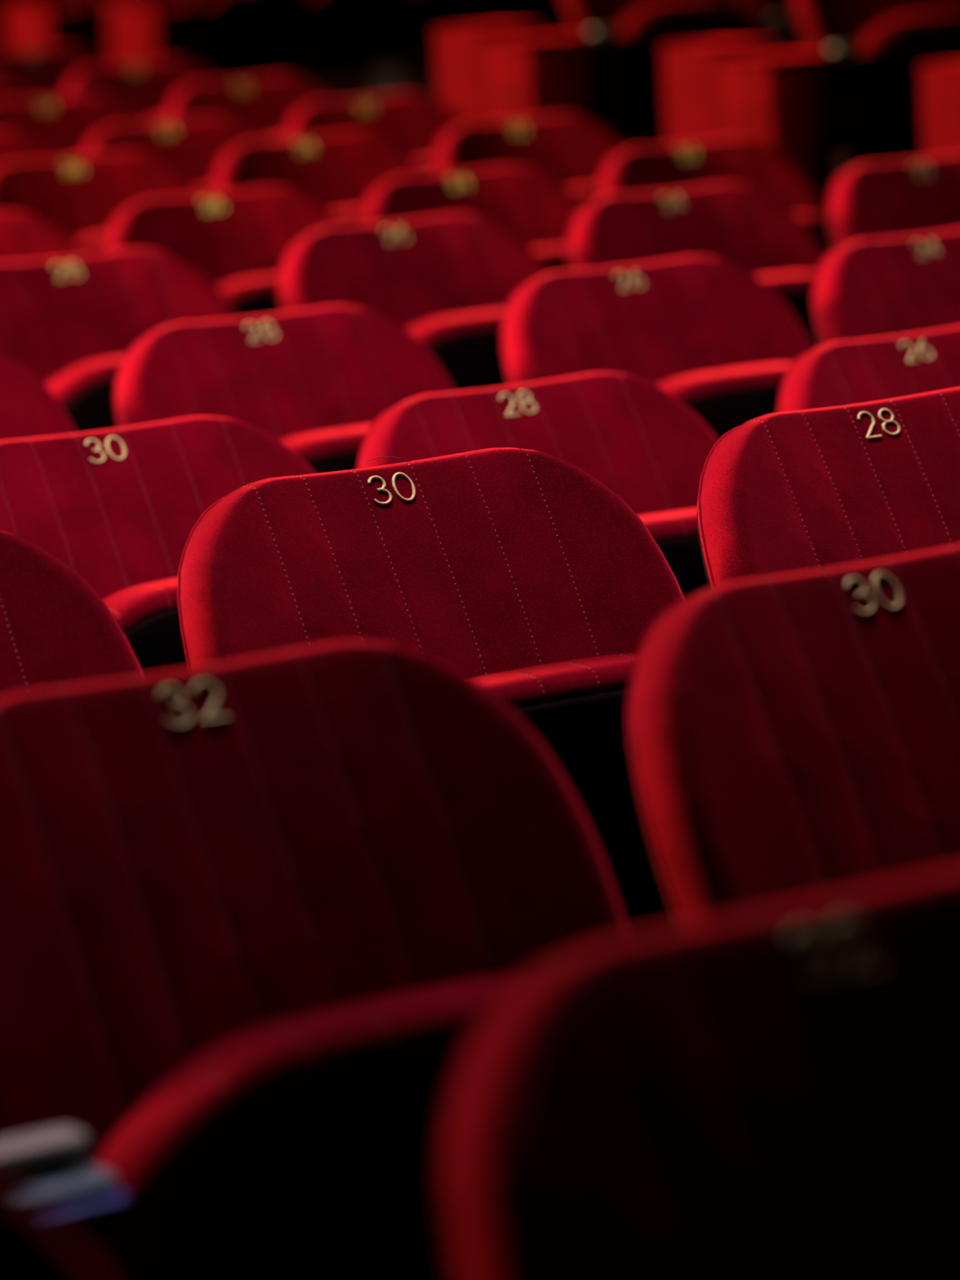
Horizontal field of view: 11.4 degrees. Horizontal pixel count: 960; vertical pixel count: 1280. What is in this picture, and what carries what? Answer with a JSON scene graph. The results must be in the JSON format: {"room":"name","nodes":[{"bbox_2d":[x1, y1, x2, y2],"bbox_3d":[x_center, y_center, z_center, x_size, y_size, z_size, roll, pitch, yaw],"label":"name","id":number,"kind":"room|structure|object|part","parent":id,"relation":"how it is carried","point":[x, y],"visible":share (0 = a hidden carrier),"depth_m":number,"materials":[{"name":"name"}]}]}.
{"room":"auditorium","nodes":[
{"label":"auditorium","id":0,"kind":"room"},
{"bbox_2d":[0,0,67,51],"bbox_3d":[-12.876,-5.833,27.910,24.000,7.350,0.200,-10,11,-35],"label":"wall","id":1,"kind":"structure","parent":0,"point":[64,2],"depth_m":34.94,"materials":[{"name":"black"}]},
{"bbox_2d":[66,0,742,66],"bbox_3d":[6.691,-5.819,21.655,0.200,7.350,33.400,-10,11,-35],"label":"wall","id":2,"kind":"structure","parent":0,"point":[70,2],"depth_m":31.92,"materials":[{"name":"black"}]},
{"bbox_2d":[198,65,849,177],"bbox_3d":[-2.858,-0.752,15.204,24.000,0.407,33.000,-10,11,-35],"label":"floor","id":3,"kind":"structure","parent":0,"point":[354,84],"depth_m":29.76,"materials":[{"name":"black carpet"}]},
{"bbox_2d":[0,74,42,100],"bbox_3d":[-1.264,-0.964,12.053,0.578,0.888,0.384,-9,11,-34],"label":"seat","id":4,"kind":"object","parent":3,"relation":"on","point":[11,88],"visible":0.09,"depth_m":12.17,"materials":[{"name":"red fabric"}]},
{"bbox_2d":[0,132,57,165],"bbox_3d":[-1.039,-0.605,10.039,0.557,0.888,0.384,-9,11,-33],"label":"seat","id":5,"kind":"object","parent":3,"relation":"on","point":[14,147],"visible":0.08,"depth_m":10.14,"materials":[{"name":"red fabric"}]},
{"bbox_2d":[0,354,75,440],"bbox_3d":[-0.697,0.102,5.876,0.608,0.888,0.385,-9,11,-33],"label":"seat","id":6,"kind":"object","parent":3,"relation":"on","point":[28,408],"visible":0.09,"depth_m":5.99,"materials":[{"name":"red fabric"}]},
{"bbox_2d":[0,211,84,262],"bbox_3d":[-0.830,-0.254,7.995,0.560,0.888,0.384,-9,11,-33],"label":"seat","id":7,"kind":"object","parent":3,"relation":"on","point":[24,237],"visible":0.08,"depth_m":8.10,"materials":[{"name":"red fabric"}]},
{"bbox_2d":[0,1174,106,1279],"bbox_3d":[-0.319,0.661,1.815,0.639,0.888,0.385,-9,11,-33],"label":"seat","id":8,"kind":"object","parent":3,"relation":"on","point":[34,1245],"visible":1,"depth_m":1.94,"materials":[{"name":"red fabric"}]},
{"bbox_2d":[0,46,110,98],"bbox_3d":[-1.142,-1.181,13.217,0.590,0.888,0.376,-10,11,-35],"label":"seat","id":9,"kind":"object","parent":3,"relation":"on","point":[47,72],"visible":0.19,"depth_m":13.25,"materials":[{"name":"red fabric"}]},
{"bbox_2d":[0,530,143,697],"bbox_3d":[-0.476,0.375,3.851,0.599,0.888,0.385,-9,11,-33],"label":"seat","id":10,"kind":"object","parent":3,"relation":"on","point":[56,631],"visible":0.09,"depth_m":3.96,"materials":[{"name":"red fabric"}]},
{"bbox_2d":[0,93,145,159],"bbox_3d":[-0.949,-0.817,11.193,0.584,0.888,0.385,-9,11,-34],"label":"seat","id":11,"kind":"object","parent":3,"relation":"on","point":[64,125],"visible":0.22,"depth_m":11.24,"materials":[{"name":"red fabric"}]},
{"bbox_2d":[0,151,197,255],"bbox_3d":[-0.709,-0.470,9.133,0.568,0.888,0.384,-9,11,-34],"label":"seat","id":12,"kind":"object","parent":3,"relation":"on","point":[81,197],"visible":0.23,"depth_m":9.15,"materials":[{"name":"red fabric"}]},
{"bbox_2d":[73,232,106,255],"bbox_3d":[-0.639,-0.568,9.050,0.462,0.411,0.088,-9,11,-34],"label":"seat cushion","id":13,"kind":"object","parent":12,"relation":"on","point":[91,244],"depth_m":8.93,"materials":[{"name":"red fabric"}]},
{"bbox_2d":[0,248,235,433],"bbox_3d":[-0.541,-0.114,7.055,0.614,0.888,0.385,-9,11,-34],"label":"seat","id":14,"kind":"object","parent":3,"relation":"on","point":[72,322],"visible":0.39,"depth_m":7.07,"materials":[{"name":"red fabric"}]},
{"bbox_2d":[44,355,124,408],"bbox_3d":[-0.471,-0.212,6.973,0.462,0.411,0.088,-9,11,-34],"label":"seat cushion","id":15,"kind":"object","parent":14,"relation":"on","point":[91,384],"depth_m":6.85,"materials":[{"name":"red fabric"}]},
{"bbox_2d":[62,59,219,123],"bbox_3d":[-0.798,-1.043,12.380,0.616,0.888,0.376,-10,11,-35],"label":"seat","id":16,"kind":"object","parent":3,"relation":"on","point":[148,88],"visible":0.13,"depth_m":12.39,"materials":[{"name":"red fabric"}]},
{"bbox_2d":[143,116,165,123],"bbox_3d":[-0.747,-1.138,12.288,0.462,0.411,0.088,-10,11,-35],"label":"seat cushion","id":17,"kind":"object","parent":16,"relation":"on","point":[162,119],"depth_m":12.18,"materials":[{"name":"red fabric"}]},
{"bbox_2d":[0,416,315,675],"bbox_3d":[-0.340,0.233,5.018,0.601,0.888,0.384,-9,11,-34],"label":"seat","id":18,"kind":"object","parent":3,"relation":"on","point":[121,507],"visible":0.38,"depth_m":5.04,"materials":[{"name":"red fabric"}]},
{"bbox_2d":[102,577,177,634],"bbox_3d":[-0.257,0.132,4.945,0.462,0.411,0.088,-9,11,-34],"label":"seat cushion","id":19,"kind":"object","parent":18,"relation":"on","point":[151,607],"depth_m":4.82,"materials":[{"name":"red fabric"}]},
{"bbox_2d":[80,116,266,195],"bbox_3d":[-0.601,-0.668,10.323,0.557,0.888,0.384,-9,11,-34],"label":"seat","id":20,"kind":"object","parent":3,"relation":"on","point":[193,148],"visible":0.22,"depth_m":10.35,"materials":[{"name":"red fabric"}]},
{"bbox_2d":[193,186,213,195],"bbox_3d":[-0.535,-0.765,10.238,0.462,0.411,0.088,-9,11,-34],"label":"seat cushion","id":21,"kind":"object","parent":20,"relation":"on","point":[205,190],"depth_m":10.14,"materials":[{"name":"red fabric"}]},
{"bbox_2d":[102,186,342,318],"bbox_3d":[-0.391,-0.322,8.283,0.560,0.888,0.384,-9,11,-34],"label":"seat","id":22,"kind":"object","parent":3,"relation":"on","point":[239,241],"visible":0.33,"depth_m":8.29,"materials":[{"name":"red fabric"}]},
{"bbox_2d":[216,274,278,306],"bbox_3d":[-0.325,-0.420,8.198,0.462,0.411,0.088,-9,11,-34],"label":"seat cushion","id":23,"kind":"object","parent":22,"relation":"on","point":[263,291],"depth_m":8.09,"materials":[{"name":"red fabric"}]},
{"bbox_2d":[165,75,333,140],"bbox_3d":[-0.479,-0.901,11.525,0.630,0.888,0.376,-10,11,-35],"label":"seat","id":24,"kind":"object","parent":3,"relation":"on","point":[266,105],"visible":0.25,"depth_m":11.54,"materials":[{"name":"red fabric"}]},
{"bbox_2d":[265,136,284,140],"bbox_3d":[-0.428,-0.996,11.433,0.462,0.411,0.088,-10,11,-35],"label":"seat cushion","id":25,"kind":"object","parent":24,"relation":"on","point":[280,137],"depth_m":11.34,"materials":[{"name":"red fabric"}]},
{"bbox_2d":[114,305,453,473],"bbox_3d":[-0.215,0.031,6.189,0.624,0.888,0.385,-9,11,-34],"label":"seat","id":26,"kind":"object","parent":3,"relation":"on","point":[315,380],"visible":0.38,"depth_m":6.21,"materials":[{"name":"red fabric"}]},
{"bbox_2d":[280,424,371,460],"bbox_3d":[-0.146,-0.067,6.106,0.462,0.411,0.088,-9,11,-34],"label":"seat cushion","id":27,"kind":"object","parent":26,"relation":"on","point":[340,444],"depth_m":6.01,"materials":[{"name":"red fabric"}]},
{"bbox_2d":[0,641,628,1279],"bbox_3d":[-0.121,0.473,3.000,0.603,0.888,0.385,-9,11,-34],"label":"seat","id":28,"kind":"object","parent":3,"relation":"on","point":[260,916],"visible":0.83,"depth_m":2.96,"materials":[{"name":"red fabric"}]},
{"bbox_2d":[89,972,525,1279],"bbox_3d":[-0.042,0.418,2.930,0.462,0.411,0.088,-9,11,-34],"label":"seat cushion","id":29,"kind":"object","parent":28,"relation":"on","point":[306,1146],"depth_m":2.82,"materials":[{"name":"red fabric"}]},
{"bbox_2d":[212,132,423,226],"bbox_3d":[-0.273,-0.541,9.437,0.566,0.888,0.384,-10,11,-35],"label":"seat","id":30,"kind":"object","parent":3,"relation":"on","point":[338,171],"visible":0.24,"depth_m":9.46,"materials":[{"name":"red fabric"}]},
{"bbox_2d":[329,207,361,225],"bbox_3d":[-0.202,-0.639,9.356,0.462,0.411,0.088,-10,11,-35],"label":"seat cushion","id":31,"kind":"object","parent":30,"relation":"on","point":[351,216],"depth_m":9.25,"materials":[{"name":"red fabric"}]},
{"bbox_2d":[284,93,465,174],"bbox_3d":[-0.161,-0.757,10.647,0.592,0.888,0.376,-10,11,-35],"label":"seat","id":32,"kind":"object","parent":3,"relation":"on","point":[415,123],"visible":0.19,"depth_m":10.68,"materials":[{"name":"red fabric"}]},
{"bbox_2d":[413,158,433,171],"bbox_3d":[-0.111,-0.852,10.554,0.462,0.411,0.088,-10,11,-35],"label":"seat cushion","id":33,"kind":"object","parent":32,"relation":"on","point":[426,164],"depth_m":10.48,"materials":[{"name":"red fabric"}]},
{"bbox_2d":[278,213,548,391],"bbox_3d":[-0.070,-0.194,7.379,0.615,0.888,0.384,-10,11,-35],"label":"seat","id":34,"kind":"object","parent":3,"relation":"on","point":[450,281],"visible":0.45,"depth_m":7.38,"materials":[{"name":"red fabric"}]},
{"bbox_3d":[-0.080,-0.408,7.407,0.505,0.475,0.261,-10,11,-35],"label":"backrest","id":35,"kind":"part","parent":34,"relation":"part of","materials":[{"name":"red fabric"}]},
{"bbox_2d":[405,309,505,347],"bbox_3d":[0.012,-0.294,7.306,0.462,0.411,0.088,-10,11,-35],"label":"seat cushion","id":36,"kind":"object","parent":34,"relation":"on","point":[478,329],"depth_m":7.21,"materials":[{"name":"red fabric"}]},
{"bbox_2d":[177,447,684,936],"bbox_3d":[-0.016,0.298,4.162,0.597,0.891,0.385,-9,11,-34],"label":"seat","id":37,"kind":"object","parent":3,"relation":"on","point":[521,572],"visible":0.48,"depth_m":4.17,"materials":[{"name":"red fabric"}]},
{"bbox_3d":[-0.028,0.087,4.188,0.505,0.475,0.261,-9,11,-34],"label":"backrest","id":38,"kind":"part","parent":37,"relation":"part of","materials":[{"name":"red fabric"}]},
{"bbox_2d":[470,653,637,709],"bbox_3d":[0.063,0.224,4.089,0.462,0.411,0.088,-9,11,-34],"label":"seat cushion","id":39,"kind":"object","parent":37,"relation":"on","point":[602,682],"depth_m":4.03,"materials":[{"name":"red fabric"}]},
{"bbox_2d":[359,165,583,273],"bbox_3d":[0.037,-0.390,8.589,0.562,0.888,0.384,-10,11,-35],"label":"seat","id":40,"kind":"object","parent":3,"relation":"on","point":[528,202],"visible":0.26,"depth_m":8.64,"materials":[{"name":"red fabric"}]},
{"bbox_2d":[531,245,567,263],"bbox_3d":[0.106,-0.488,8.507,0.462,0.411,0.088,-10,11,-35],"label":"seat cushion","id":41,"kind":"object","parent":40,"relation":"on","point":[551,255],"depth_m":8.45,"materials":[{"name":"red fabric"}]},
{"bbox_2d":[433,114,626,206],"bbox_3d":[0.173,-0.613,9.759,0.586,0.888,0.376,-10,12,-37],"label":"seat","id":42,"kind":"object","parent":3,"relation":"on","point":[573,150],"visible":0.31,"depth_m":9.78,"materials":[{"name":"red fabric"}]},
{"bbox_2d":[568,185,597,200],"bbox_3d":[0.225,-0.708,9.668,0.462,0.411,0.088,-10,12,-37],"label":"seat cushion","id":43,"kind":"object","parent":42,"relation":"on","point":[584,193],"depth_m":9.59,"materials":[{"name":"red fabric"}]},
{"bbox_2d":[356,372,717,599],"bbox_3d":[0.122,0.165,5.337,0.590,0.888,0.385,-10,11,-35],"label":"seat","id":44,"kind":"object","parent":3,"relation":"on","point":[624,431],"visible":0.26,"depth_m":5.38,"materials":[{"name":"red fabric"}]},
{"bbox_3d":[0.093,-0.045,5.351,0.505,0.475,0.261,-10,11,-35],"label":"backrest","id":45,"kind":"part","parent":44,"relation":"part of","materials":[{"name":"red fabric"}]},
{"bbox_2d":[638,508,697,542],"bbox_3d":[0.185,0.068,5.250,0.462,0.411,0.088,-10,11,-35],"label":"seat cushion","id":46,"kind":"object","parent":44,"relation":"on","point":[677,526],"depth_m":5.20,"materials":[{"name":"red fabric"}]},
{"bbox_2d":[501,256,811,440],"bbox_3d":[0.261,-0.060,6.531,0.616,0.888,0.384,-10,11,-36],"label":"seat","id":47,"kind":"object","parent":3,"relation":"on","point":[705,331],"visible":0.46,"depth_m":6.54,"materials":[{"name":"red fabric"}]},
{"bbox_3d":[0.255,-0.274,6.563,0.505,0.475,0.261,-10,11,-36],"label":"backrest","id":48,"kind":"part","parent":47,"relation":"part of","materials":[{"name":"red fabric"}]},
{"bbox_2d":[655,363,791,404],"bbox_3d":[0.348,-0.161,6.462,0.462,0.411,0.088,-10,11,-36],"label":"seat cushion","id":49,"kind":"object","parent":47,"relation":"on","point":[759,384],"depth_m":6.38,"materials":[{"name":"red fabric"}]},
{"bbox_2d":[567,182,823,350],"bbox_3d":[0.381,-0.276,7.724,0.607,0.888,0.385,-10,12,-37],"label":"seat","id":50,"kind":"object","parent":3,"relation":"on","point":[744,226],"visible":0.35,"depth_m":7.75,"materials":[{"name":"red fabric"}]},
{"bbox_3d":[0.364,-0.488,7.748,0.505,0.475,0.261,-10,12,-37],"label":"backrest","id":51,"kind":"part","parent":50,"relation":"part of","materials":[{"name":"red fabric"}]},
{"bbox_2d":[755,271,816,292],"bbox_3d":[0.459,-0.375,7.649,0.462,0.411,0.088,-10,12,-37],"label":"seat cushion","id":52,"kind":"object","parent":50,"relation":"on","point":[794,282],"depth_m":7.60,"materials":[{"name":"red fabric"}]},
{"bbox_2d":[440,866,959,1279],"bbox_3d":[0.225,0.575,2.170,0.639,0.888,0.385,-9,11,-34],"label":"seat","id":53,"kind":"object","parent":3,"relation":"on","point":[773,1093],"visible":1,"depth_m":2.14,"materials":[{"name":"red fabric"}]},
{"bbox_2d":[596,137,833,257],"bbox_3d":[0.482,-0.477,8.917,0.600,0.888,0.376,-10,12,-37],"label":"seat","id":54,"kind":"object","parent":3,"relation":"on","point":[753,163],"visible":0.24,"depth_m":8.95,"materials":[{"name":"red fabric"}]},
{"bbox_3d":[0.440,-0.686,8.925,0.505,0.475,0.261,-10,12,-37],"label":"backrest","id":55,"kind":"part","parent":54,"relation":"part of","materials":[{"name":"red fabric"}]},
{"bbox_2d":[795,213,828,227],"bbox_3d":[0.534,-0.573,8.825,0.462,0.411,0.088,-10,12,-37],"label":"seat cushion","id":56,"kind":"object","parent":54,"relation":"on","point":[809,220],"depth_m":8.81,"materials":[{"name":"red fabric"}]},
{"bbox_2d":[626,543,959,927],"bbox_3d":[0.341,0.399,3.317,0.600,0.888,0.385,-10,11,-35],"label":"seat","id":57,"kind":"object","parent":3,"relation":"on","point":[793,738],"visible":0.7,"depth_m":3.26,"materials":[{"name":"red fabric"}]},
{"bbox_2d":[697,386,959,588],"bbox_3d":[0.441,0.228,4.476,0.592,0.888,0.385,-10,11,-35],"label":"seat","id":58,"kind":"object","parent":3,"relation":"on","point":[802,491],"visible":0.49,"depth_m":4.45,"materials":[{"name":"red fabric"}]},
{"bbox_2d":[777,325,959,412],"bbox_3d":[0.587,0.088,5.660,0.627,0.888,0.385,-10,12,-37],"label":"seat","id":59,"kind":"object","parent":3,"relation":"on","point":[847,372],"visible":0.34,"depth_m":5.65,"materials":[{"name":"red fabric"}]},
{"bbox_2d":[812,228,959,346],"bbox_3d":[0.712,-0.132,6.871,0.592,0.888,0.385,-10,12,-37],"label":"seat","id":60,"kind":"object","parent":3,"relation":"on","point":[881,287],"visible":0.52,"depth_m":6.83,"materials":[{"name":"red fabric"}]},
{"bbox_2d":[826,153,959,250],"bbox_3d":[0.846,-0.367,8.097,0.656,0.888,0.376,-10,12,-38],"label":"seat","id":61,"kind":"object","parent":3,"relation":"on","point":[915,197],"visible":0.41,"depth_m":8.05,"materials":[{"name":"red velvet"},{"name":"black painted steel"},{"name":"brass"}]},
{"bbox_3d":[0.592,-2.346,23.509,6.400,0.505,2.100,-10,11,-35],"label":"trim","id":62,"kind":"structure","parent":3,"relation":"on","visible":0},
{"bbox_2d":[2,0,84,51],"bbox_3d":[-1.975,-2.567,21.933,0.200,0.700,0.391,-10,11,-35],"label":"end panel","id":63,"kind":"object","parent":62,"relation":"on","point":[35,24],"visible":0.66,"depth_m":21.79,"materials":[{"name":"red fabric"}]},
{"bbox_3d":[-2.032,-2.596,22.006,0.190,0.618,0.200,-10,11,-35],"label":"panel","id":64,"kind":"part","parent":63,"relation":"part of","materials":[{"name":"red fabric"}]},
{"bbox_3d":[-1.916,-2.563,21.854,0.190,0.590,0.183,-10,11,-35],"label":"panel","id":65,"kind":"part","parent":63,"relation":"part of","materials":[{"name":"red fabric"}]},
{"bbox_2d":[76,0,182,65],"bbox_3d":[-1.637,-2.717,22.161,0.595,0.888,0.385,-10,11,-35],"label":"seat","id":66,"kind":"object","parent":62,"relation":"on","point":[95,11],"visible":0.19,"depth_m":21.94,"materials":[{"name":"red fabric"}]},
{"bbox_3d":[-1.845,-2.547,22.064,0.024,0.604,0.300,-10,11,-35],"label":"frame","id":67,"kind":"part","parent":66,"relation":"part of","materials":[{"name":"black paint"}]},
{"bbox_3d":[-1.652,-2.930,22.186,0.505,0.475,0.261,-10,11,-35],"label":"backrest","id":68,"kind":"part","parent":66,"relation":"part of","materials":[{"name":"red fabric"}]},
{"bbox_3d":[-1.780,-2.844,21.905,0.070,0.023,0.094,-10,11,-35],"label":"armrest","id":69,"kind":"part","parent":66,"relation":"part of","materials":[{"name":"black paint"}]},
{"bbox_2d":[106,0,192,65],"bbox_3d":[-1.447,-2.478,21.221,0.200,0.700,0.391,-10,11,-35],"label":"end panel","id":70,"kind":"object","parent":62,"relation":"on","point":[140,31],"visible":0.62,"depth_m":21.08,"materials":[{"name":"red fabric"}]},
{"bbox_3d":[-1.504,-2.507,21.295,0.190,0.618,0.200,-10,11,-35],"label":"panel","id":71,"kind":"part","parent":70,"relation":"part of","materials":[{"name":"red fabric"}]},
{"bbox_3d":[-1.389,-2.474,21.143,0.190,0.590,0.183,-10,11,-35],"label":"panel","id":72,"kind":"part","parent":70,"relation":"part of","materials":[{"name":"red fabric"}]},
{"bbox_2d":[181,0,204,69],"bbox_3d":[-1.186,-2.794,22.486,0.595,0.888,0.385,-10,11,-35],"label":"seat","id":73,"kind":"object","parent":62,"relation":"on","point":[202,58],"visible":0.02,"depth_m":22.32,"materials":[{"name":"red fabric"}]},
{"bbox_2d":[200,57,204,67],"bbox_3d":[-1.109,-2.874,22.412,0.462,0.411,0.088,-10,11,-35],"label":"seat cushion","id":74,"kind":"object","parent":73,"relation":"on","point":[202,59],"depth_m":22.31,"materials":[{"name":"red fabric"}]},
{"bbox_2d":[182,0,297,81],"bbox_3d":[-1.109,-2.628,21.450,0.595,0.888,0.385,-10,11,-35],"label":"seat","id":75,"kind":"object","parent":62,"relation":"on","point":[236,39],"visible":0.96,"depth_m":21.32,"materials":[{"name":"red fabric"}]},
{"bbox_3d":[-1.317,-2.458,21.353,0.024,0.604,0.300,-10,11,-35],"label":"frame","id":76,"kind":"part","parent":75,"relation":"part of","materials":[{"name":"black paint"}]},
{"bbox_3d":[-1.124,-2.841,21.475,0.505,0.475,0.261,-10,11,-35],"label":"backrest","id":77,"kind":"part","parent":75,"relation":"part of","materials":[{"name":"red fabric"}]},
{"bbox_3d":[-1.253,-2.755,21.194,0.070,0.023,0.094,-10,11,-35],"label":"armrest","id":78,"kind":"part","parent":75,"relation":"part of","materials":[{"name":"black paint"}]},
{"bbox_3d":[-1.039,-2.519,21.432,0.524,0.030,0.030,-10,11,-35],"label":"seat rail","id":79,"kind":"part","parent":75,"relation":"part of","materials":[{"name":"red fabric"}]},
{"bbox_2d":[373,41,410,97],"bbox_3d":[-0.260,-2.950,23.150,0.640,0.888,0.376,-10,11,-35],"label":"seat","id":80,"kind":"object","parent":62,"relation":"on","point":[380,86],"visible":0.02,"depth_m":23.01,"materials":[{"name":"red fabric"}]},
{"bbox_3d":[-0.494,-2.775,23.037,0.024,0.604,0.300,-10,11,-35],"label":"frame","id":81,"kind":"part","parent":80,"relation":"part of","materials":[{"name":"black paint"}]},
{"bbox_2d":[401,41,410,54],"bbox_3d":[-0.208,-3.026,23.061,0.462,0.411,0.088,-10,11,-35],"label":"seat cushion","id":82,"kind":"object","parent":80,"relation":"on","point":[405,45],"depth_m":22.94,"materials":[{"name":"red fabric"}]},
{"bbox_2d":[385,0,495,96],"bbox_3d":[-0.209,-2.781,22.099,0.595,0.888,0.385,-10,11,-35],"label":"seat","id":83,"kind":"object","parent":62,"relation":"on","point":[416,20],"visible":0.66,"depth_m":21.93,"materials":[{"name":"red fabric"}]},
{"bbox_3d":[-0.417,-2.610,22.001,0.024,0.604,0.300,-10,11,-35],"label":"frame","id":84,"kind":"part","parent":83,"relation":"part of","materials":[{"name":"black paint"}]},
{"bbox_3d":[-0.353,-2.908,21.843,0.070,0.023,0.094,-10,11,-35],"label":"armrest","id":85,"kind":"part","parent":83,"relation":"part of","materials":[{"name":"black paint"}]},
{"bbox_3d":[-0.224,-2.994,22.124,0.505,0.475,0.261,-10,11,-35],"label":"backrest","id":86,"kind":"part","parent":83,"relation":"part of","materials":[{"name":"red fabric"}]},
{"bbox_3d":[-0.139,-2.671,22.081,0.524,0.030,0.030,-10,11,-35],"label":"seat rail","id":87,"kind":"part","parent":83,"relation":"part of","materials":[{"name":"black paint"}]},
{"bbox_2d":[408,0,495,62],"bbox_3d":[-0.131,-2.861,22.026,0.462,0.411,0.088,-10,11,-35],"label":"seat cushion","id":88,"kind":"object","parent":83,"relation":"on","point":[424,16],"depth_m":21.93,"materials":[{"name":"red fabric"}]},
{"bbox_2d":[494,0,571,35],"bbox_3d":[0.268,-2.861,22.439,0.640,0.888,0.376,-10,11,-35],"label":"seat","id":89,"kind":"object","parent":62,"relation":"on","point":[550,13],"visible":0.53,"depth_m":22.25,"materials":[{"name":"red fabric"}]},
{"bbox_3d":[0.033,-2.686,22.326,0.024,0.604,0.300,-10,11,-35],"label":"frame","id":90,"kind":"part","parent":89,"relation":"part of","materials":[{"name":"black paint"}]},
{"bbox_3d":[0.226,-3.070,22.448,0.505,0.475,0.261,-10,11,-35],"label":"backrest","id":91,"kind":"part","parent":89,"relation":"part of","materials":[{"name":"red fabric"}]},
{"bbox_2d":[506,0,517,23],"bbox_3d":[0.319,-2.938,22.350,0.462,0.411,0.088,-10,11,-35],"label":"seat cushion","id":92,"kind":"object","parent":89,"relation":"on","point":[511,5],"depth_m":22.20,"materials":[{"name":"red fabric"}]},
{"bbox_3d":[2.886,-0.579,11.782,4.780,0.565,0.885,-10,11,-35],"label":"trim","id":93,"kind":"structure","parent":3,"relation":"on","visible":0},
{"bbox_2d":[919,61,959,158],"bbox_3d":[1.155,-0.887,10.286,0.200,0.700,0.391,-10,11,-35],"label":"end panel","id":94,"kind":"object","parent":93,"relation":"on","point":[940,82],"visible":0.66,"depth_m":10.30,"materials":[{"name":"red fabric"}]},
{"bbox_3d":[2.357,-0.688,12.490,4.780,0.605,0.885,-10,11,-35],"label":"trim","id":95,"kind":"structure","parent":3,"relation":"on","visible":0},
{"bbox_2d":[660,40,836,217],"bbox_3d":[0.625,-1.016,10.991,0.200,0.700,0.391,-10,11,-35],"label":"end panel","id":96,"kind":"object","parent":95,"relation":"on","point":[784,102],"visible":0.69,"depth_m":10.85,"materials":[{"name":"red fabric"}]},
{"bbox_3d":[0.568,-1.044,11.064,0.190,0.618,0.200,-10,11,-35],"label":"panel","id":97,"kind":"part","parent":96,"relation":"part of","materials":[{"name":"red fabric"}]},
{"bbox_3d":[0.684,-1.011,10.912,0.190,0.590,0.183,-10,11,-35],"label":"panel","id":98,"kind":"part","parent":96,"relation":"part of","materials":[{"name":"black fabric"}]},
{"bbox_2d":[791,0,959,168],"bbox_3d":[0.964,-1.166,11.219,0.595,0.888,0.385,-10,11,-35],"label":"seat","id":99,"kind":"object","parent":95,"relation":"on","point":[879,47],"visible":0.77,"depth_m":11.05,"materials":[{"name":"red fabric"}]},
{"bbox_3d":[0.755,-0.995,11.122,0.024,0.604,0.300,-10,11,-35],"label":"frame","id":100,"kind":"part","parent":99,"relation":"part of","materials":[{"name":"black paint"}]},
{"bbox_3d":[0.820,-1.293,10.963,0.070,0.023,0.094,-10,11,-35],"label":"armrest","id":101,"kind":"part","parent":99,"relation":"part of","materials":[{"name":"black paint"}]},
{"bbox_2d":[847,13,959,168],"bbox_3d":[1.042,-1.246,11.146,0.462,0.411,0.088,-10,11,-35],"label":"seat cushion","id":102,"kind":"object","parent":99,"relation":"on","point":[885,109],"depth_m":11.03,"materials":[{"name":"red fabric"}]},
{"bbox_3d":[1.829,-0.797,13.197,4.780,0.645,0.885,-10,11,-35],"label":"trim","id":103,"kind":"structure","parent":3,"relation":"on","visible":0},
{"bbox_2d":[433,23,595,123],"bbox_3d":[0.095,-1.144,11.695,0.200,0.700,0.391,-10,11,-35],"label":"end panel","id":104,"kind":"object","parent":103,"relation":"on","point":[491,73],"visible":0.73,"depth_m":11.55,"materials":[{"name":"red fabric"}]},
{"bbox_3d":[0.039,-1.173,11.769,0.190,0.618,0.200,-10,11,-35],"label":"panel","id":105,"kind":"part","parent":104,"relation":"part of","materials":[{"name":"red fabric"}]},
{"bbox_3d":[0.154,-1.139,11.617,0.190,0.590,0.183,-10,11,-35],"label":"panel","id":106,"kind":"part","parent":104,"relation":"part of","materials":[{"name":"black fabric"}]},
{"bbox_2d":[560,0,763,149],"bbox_3d":[0.434,-1.294,11.924,0.595,0.888,0.385,-10,11,-35],"label":"seat","id":107,"kind":"object","parent":103,"relation":"on","point":[628,36],"visible":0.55,"depth_m":11.74,"materials":[{"name":"red fabric"}]},
{"bbox_3d":[0.226,-1.124,11.826,0.024,0.604,0.300,-10,11,-35],"label":"frame","id":108,"kind":"part","parent":107,"relation":"part of","materials":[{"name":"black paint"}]},
{"bbox_3d":[0.290,-1.421,11.668,0.070,0.023,0.094,-10,11,-35],"label":"armrest","id":109,"kind":"part","parent":107,"relation":"part of","materials":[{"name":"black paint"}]},
{"bbox_2d":[740,0,806,52],"bbox_3d":[0.884,-1.371,12.248,0.595,0.888,0.385,-10,11,-35],"label":"seat","id":110,"kind":"object","parent":103,"relation":"on","point":[775,20],"visible":0.09,"depth_m":12.01,"materials":[{"name":"red fabric"}]},
{"bbox_3d":[0.740,-1.497,11.992,0.070,0.023,0.094,-10,11,-35],"label":"armrest","id":111,"kind":"part","parent":110,"relation":"part of","materials":[{"name":"red fabric"}]},
{"bbox_2d":[784,18,805,52],"bbox_3d":[0.962,-1.451,12.175,0.462,0.411,0.088,-10,11,-35],"label":"seat cushion","id":112,"kind":"object","parent":110,"relation":"on","point":[797,45],"depth_m":12.01,"materials":[{"name":"red fabric"}]}
]}

